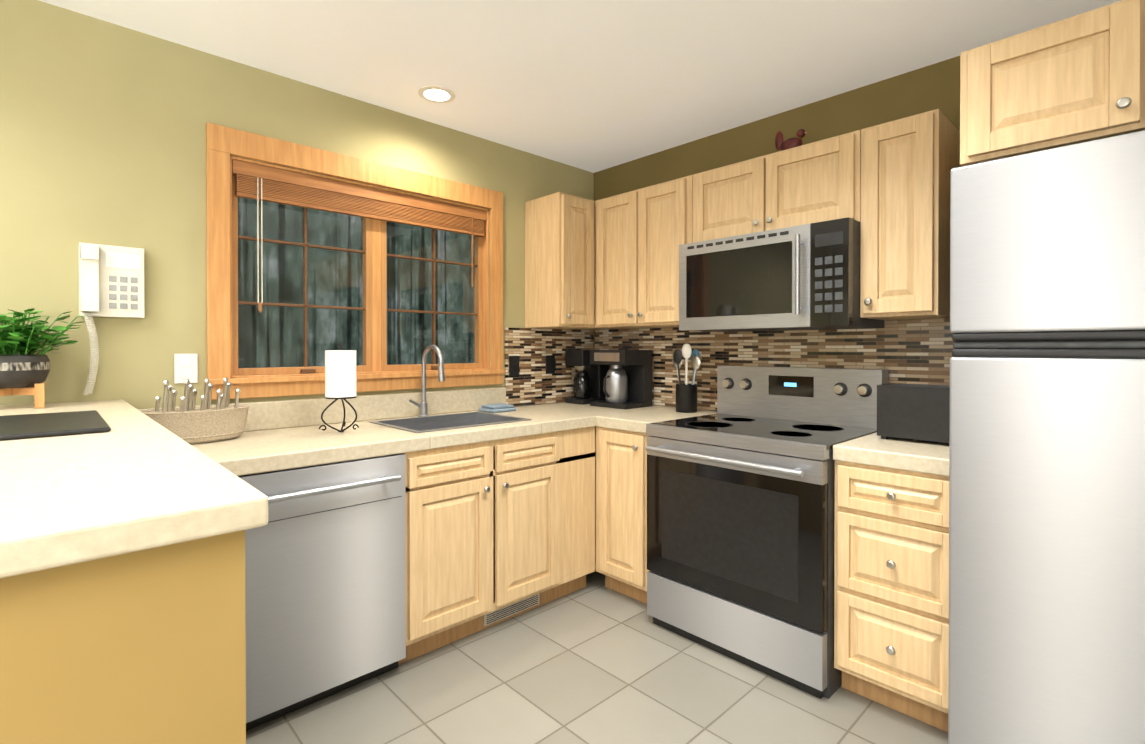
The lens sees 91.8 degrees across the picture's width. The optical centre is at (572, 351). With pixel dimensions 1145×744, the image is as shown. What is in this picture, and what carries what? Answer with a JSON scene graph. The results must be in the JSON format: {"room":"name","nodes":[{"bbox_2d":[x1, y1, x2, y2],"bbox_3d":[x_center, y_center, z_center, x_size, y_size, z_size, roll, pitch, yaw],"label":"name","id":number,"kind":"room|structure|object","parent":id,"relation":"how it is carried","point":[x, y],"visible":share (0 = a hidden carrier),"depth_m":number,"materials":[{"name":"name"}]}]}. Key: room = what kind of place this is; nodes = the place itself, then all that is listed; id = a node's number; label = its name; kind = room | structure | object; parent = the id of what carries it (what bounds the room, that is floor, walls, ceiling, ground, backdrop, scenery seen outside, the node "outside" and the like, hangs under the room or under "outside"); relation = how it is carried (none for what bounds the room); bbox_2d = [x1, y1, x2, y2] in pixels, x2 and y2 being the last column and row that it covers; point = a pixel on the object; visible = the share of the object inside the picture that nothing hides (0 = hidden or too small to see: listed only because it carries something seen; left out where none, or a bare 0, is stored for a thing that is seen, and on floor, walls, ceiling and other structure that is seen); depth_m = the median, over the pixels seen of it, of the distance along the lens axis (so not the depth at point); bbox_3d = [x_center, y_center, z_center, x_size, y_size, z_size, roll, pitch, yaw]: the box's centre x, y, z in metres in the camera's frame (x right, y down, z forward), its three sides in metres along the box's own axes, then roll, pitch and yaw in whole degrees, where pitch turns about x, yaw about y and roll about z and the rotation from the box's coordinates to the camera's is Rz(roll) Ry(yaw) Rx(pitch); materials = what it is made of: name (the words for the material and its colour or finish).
{"room":"kitchen","nodes":[
{"label":"kitchen","id":0,"kind":"room"},
{"bbox_2d":[0,0,593,408],"bbox_3d":[-1.641,0.025,2.143,4.800,2.440,0.120,0,0,-43],"label":"wall","id":1,"kind":"structure","parent":0,"point":[102,132],"depth_m":2.09,"materials":[{"name":"paint"}]},
{"bbox_2d":[79,242,143,394],"bbox_3d":[-1.649,-0.114,1.992,0.180,0.532,0.083,0,0,-43],"label":"phone","id":2,"kind":"object","parent":1,"relation":"attached to","point":[111,281],"visible":0.94,"depth_m":1.98,"materials":[{"name":"white plastic"}]},
{"bbox_2d":[174,354,197,383],"bbox_3d":[-1.513,0.066,2.173,0.075,0.115,0.008,0,0,-43],"label":"electrical outlet plate","id":3,"kind":"object","parent":1,"relation":"attached to","point":[185,366],"visible":0.98,"depth_m":2.17,"materials":[{"name":"white plastic"}]},
{"bbox_2d":[206,122,504,399],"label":"window","id":4,"kind":"structure","parent":1,"relation":"in","point":[375,372],"depth_m":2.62,"materials":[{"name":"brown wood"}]},
{"bbox_2d":[232,160,486,311],"bbox_3d":[-0.954,-0.482,2.735,1.260,0.626,0.042,0,0,-43],"label":"window blind","id":5,"kind":"object","parent":4,"relation":"attached to","point":[257,182],"visible":0.98,"depth_m":2.61,"materials":[{"name":"brown wood"}]},
{"bbox_2d":[525,192,617,329],"bbox_3d":[0.051,-0.520,3.412,0.591,0.755,0.357,0,0,-43],"label":"upper cabinet","id":6,"kind":"object","parent":1,"relation":"attached to","point":[559,260],"visible":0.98,"depth_m":3.20,"materials":[{"name":"brown wood"}]},
{"bbox_2d":[39,0,1121,172],"bbox_3d":[-0.223,-1.237,0.641,5.040,0.100,4.240,0,0,-43],"label":"ceiling","id":7,"kind":"structure","parent":0,"point":[593,86],"depth_m":2.21,"materials":[{"name":"white paint"}]},
{"bbox_2d":[418,86,455,102],"bbox_3d":[-0.631,-1.195,2.583,0.170,0.005,0.170,0,0,-43],"label":"recessed light","id":8,"kind":"object","parent":7,"relation":"in","point":[436,94],"visible":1,"depth_m":2.58,"materials":[{"name":"white glass"}]},
{"bbox_2d":[246,569,947,743],"bbox_3d":[-0.223,1.303,0.656,5.040,0.100,4.240,0,0,-43],"label":"floor","id":9,"kind":"structure","parent":0,"point":[595,660],"depth_m":1.99,"materials":[{"name":"beige tile"}]},
{"bbox_2d":[0,530,245,743],"bbox_3d":[-1.234,0.736,1.196,0.520,1.028,1.820,0,0,-43],"label":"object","id":10,"kind":"structure","parent":9,"relation":"on","point":[147,646],"depth_m":0.63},
{"bbox_2d":[0,399,267,577],"bbox_3d":[-1.232,0.200,1.177,0.582,0.040,1.843,0,0,-43],"label":"countertop","id":11,"kind":"structure","parent":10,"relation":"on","point":[133,479],"depth_m":0.71,"materials":[{"name":"stone"}]},
{"bbox_2d":[0,308,84,407],"bbox_3d":[-1.745,0.019,1.750,0.324,0.313,0.320,0,0,-43],"label":"potted plant","id":12,"kind":"object","parent":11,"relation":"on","point":[22,372],"visible":1,"depth_m":1.73,"materials":[{"name":"green plant"}]},
{"bbox_2d":[0,410,110,439],"bbox_3d":[-1.299,0.173,1.304,0.300,0.010,0.470,0,0,-43],"label":"cutting board","id":13,"kind":"object","parent":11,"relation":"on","point":[43,425],"visible":0.98,"depth_m":1.28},
{"bbox_2d":[238,453,405,730],"bbox_3d":[-1.042,0.819,2.135,0.586,0.851,0.663,0,0,-43],"label":"dishwasher","id":14,"kind":"object","parent":9,"relation":"on","point":[325,581],"visible":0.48,"depth_m":1.93,"materials":[{"name":"metal"}]},
{"bbox_2d":[398,426,595,664],"bbox_3d":[-0.465,0.815,2.725,1.056,0.852,0.620,0,0,-43],"label":"base cabinet","id":15,"kind":"object","parent":9,"relation":"on","point":[511,533],"visible":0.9,"depth_m":2.39,"materials":[{"name":"brown wood"}]},
{"bbox_2d":[138,387,661,475],"bbox_3d":[-0.542,0.299,2.658,2.496,0.175,0.644,0,0,-43],"label":"countertop","id":16,"kind":"structure","parent":15,"relation":"on","point":[281,435],"depth_m":2.37,"materials":[{"name":"stone"}]},
{"bbox_2d":[141,377,249,443],"bbox_3d":[-1.409,0.217,2.075,0.360,0.234,0.232,0,0,-43],"label":"basket","id":17,"kind":"object","parent":16,"relation":"on","point":[207,422],"visible":0.85,"depth_m":2.03,"materials":[{"name":"wicker"}]},
{"bbox_2d":[319,342,358,431],"bbox_3d":[-0.967,0.147,2.285,0.149,0.370,0.154,0,0,-43],"label":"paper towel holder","id":18,"kind":"object","parent":16,"relation":"on","point":[340,373],"visible":1,"depth_m":2.25,"materials":[{"name":"white paper"}]},
{"bbox_2d":[409,345,444,416],"bbox_3d":[-0.718,0.148,2.727,0.119,0.364,0.220,0,0,-43],"label":"faucet","id":19,"kind":"object","parent":16,"relation":"on","point":[423,405],"visible":0.96,"depth_m":2.79,"materials":[{"name":"silver metal"}]},
{"bbox_2d":[369,411,530,465],"bbox_3d":[-0.574,0.426,2.634,0.604,0.200,0.454,0,0,-43],"label":"sink","id":20,"kind":"object","parent":16,"relation":"in","point":[440,422],"visible":0.25,"depth_m":2.78,"materials":[{"name":"silver metal"}]},
{"bbox_2d":[479,403,515,412],"bbox_3d":[-0.414,0.311,3.060,0.160,0.034,0.140,0,0,-43],"label":"dish towel","id":21,"kind":"object","parent":16,"relation":"on","point":[496,408],"visible":1,"depth_m":3.02,"materials":[{"name":"fabric"}]},
{"bbox_2d":[565,350,608,404],"bbox_3d":[0.094,0.157,3.541,0.240,0.335,0.160,0,0,-43],"label":"coffee maker","id":22,"kind":"object","parent":16,"relation":"on","point":[588,383],"visible":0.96,"depth_m":3.48,"materials":[{"name":"black plastic"}]},
{"bbox_2d":[590,350,651,408],"bbox_3d":[0.280,0.159,3.318,0.278,0.335,0.280,0,0,-43],"label":"coffee maker","id":23,"kind":"object","parent":16,"relation":"on","point":[627,382],"visible":1,"depth_m":3.26,"materials":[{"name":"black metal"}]},
{"bbox_2d":[596,426,649,603],"bbox_3d":[0.463,0.813,2.930,0.667,0.853,0.396,0,0,-43],"label":"base cabinet","id":24,"kind":"object","parent":9,"relation":"on","point":[621,510],"visible":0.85,"depth_m":2.73,"materials":[{"name":"brown wood"}]},
{"bbox_2d":[594,406,716,432],"bbox_3d":[0.477,0.357,2.913,0.666,0.055,0.356,0,0,-43],"label":"countertop","id":25,"kind":"structure","parent":24,"relation":"on","point":[636,419],"depth_m":2.82,"materials":[{"name":"stone"}]},
{"bbox_2d":[673,344,699,412],"bbox_3d":[0.622,0.142,3.028,0.116,0.372,0.178,0,0,-43],"label":"utensil holder","id":26,"kind":"object","parent":25,"relation":"on","point":[686,397],"visible":1,"depth_m":2.98,"materials":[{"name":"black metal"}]},
{"bbox_2d":[645,365,888,698],"bbox_3d":[0.830,0.660,2.450,0.749,1.165,0.796,0,0,-43],"label":"range","id":27,"kind":"object","parent":9,"relation":"on","point":[740,517],"visible":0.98,"depth_m":2.24,"materials":[{"name":"metal"}]},
{"bbox_2d":[834,461,948,731],"bbox_3d":[1.288,0.819,2.060,0.667,0.853,0.393,0,0,-43],"label":"drawers","id":28,"kind":"object","parent":9,"relation":"on","point":[891,587],"visible":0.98,"depth_m":1.86,"materials":[{"name":"brown wood"}]},
{"bbox_2d":[833,432,948,476],"bbox_3d":[1.298,0.362,2.067,0.638,0.055,0.393,0,0,-43],"label":"countertop","id":29,"kind":"structure","parent":28,"relation":"on","point":[922,456],"depth_m":1.90,"materials":[{"name":"stone"}]},
{"bbox_2d":[877,383,949,442],"bbox_3d":[1.320,0.230,2.089,0.180,0.206,0.295,0,0,-43],"label":"toaster","id":30,"kind":"object","parent":29,"relation":"on","point":[915,411],"visible":0.65,"depth_m":2.04,"materials":[{"name":"metal"}]},
{"bbox_2d":[948,130,1144,743],"bbox_3d":[1.637,0.361,1.538,0.820,1.775,0.828,0,0,-43],"label":"refrigerator","id":31,"kind":"object","parent":9,"relation":"on","point":[1047,486],"visible":1,"depth_m":1.40,"materials":[{"name":"metal"}]},
{"bbox_2d":[594,56,961,427],"bbox_3d":[1.562,0.023,2.341,0.120,2.440,4.240,0,0,-43],"label":"wall","id":32,"kind":"structure","parent":0,"point":[923,89],"depth_m":2.69,"materials":[{"name":"paint"}]},
{"bbox_2d":[595,175,692,328],"bbox_3d":[0.463,-0.519,3.148,0.357,0.755,0.688,0,0,-43],"label":"upper cabinet","id":33,"kind":"object","parent":32,"relation":"attached to","point":[642,235],"visible":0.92,"depth_m":3.02,"materials":[{"name":"brown wood"}]},
{"bbox_2d":[505,319,954,410],"bbox_3d":[0.634,0.096,2.691,0.742,0.466,2.213,0,0,-43],"label":"backsplash","id":34,"kind":"structure","parent":32,"relation":"attached to","point":[911,351],"depth_m":3.03,"materials":[{"name":"tile"}]},
{"bbox_2d":[509,356,518,375],"bbox_3d":[-0.343,0.083,3.269,0.075,0.115,0.008,0,0,-43],"label":"electrical outlet plate","id":35,"kind":"object","parent":34,"relation":"attached to","point":[513,365],"visible":1,"depth_m":3.26,"materials":[{"name":"black plastic"}]},
{"bbox_2d":[546,355,554,373],"bbox_3d":[-0.137,0.082,3.465,0.075,0.115,0.008,0,0,-43],"label":"electrical outlet plate","id":36,"kind":"object","parent":34,"relation":"attached to","point":[550,364],"visible":1,"depth_m":3.46,"materials":[{"name":"black plastic"}]},
{"bbox_2d":[693,130,860,242],"bbox_3d":[0.975,-0.709,2.607,0.357,0.368,0.796,0,0,-43],"label":"upper cabinet","id":37,"kind":"object","parent":32,"relation":"attached to","point":[816,182],"visible":0.81,"depth_m":2.45,"materials":[{"name":"brown wood"}]},
{"bbox_2d":[679,217,883,331],"bbox_3d":[0.929,-0.313,2.566,0.458,0.420,0.796,0,0,-43],"label":"microwave","id":38,"kind":"object","parent":37,"relation":"attached to","point":[803,277],"visible":1,"depth_m":2.37,"materials":[{"name":"metal"}]},
{"bbox_2d":[775,129,806,150],"bbox_3d":[1.015,-0.967,2.578,0.062,0.145,0.156,0,0,-43],"label":"rooster figurine","id":39,"kind":"object","parent":37,"relation":"on","point":[793,142],"visible":0.65,"depth_m":2.56,"materials":[{"name":"red ceramic"}]},
{"bbox_2d":[860,109,959,319],"bbox_3d":[1.342,-0.513,2.220,0.357,0.755,0.269,0,0,-43],"label":"upper cabinet","id":40,"kind":"object","parent":32,"relation":"attached to","point":[909,163],"visible":1,"depth_m":2.11,"materials":[{"name":"brown wood"}]},
{"bbox_2d":[960,0,1144,165],"bbox_3d":[1.698,-0.725,1.560,0.747,0.334,0.886,0,0,-43],"label":"upper cabinet","id":41,"kind":"object","parent":32,"relation":"attached to","point":[1079,78],"visible":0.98,"depth_m":1.49,"materials":[{"name":"brown wood"}]}
]}

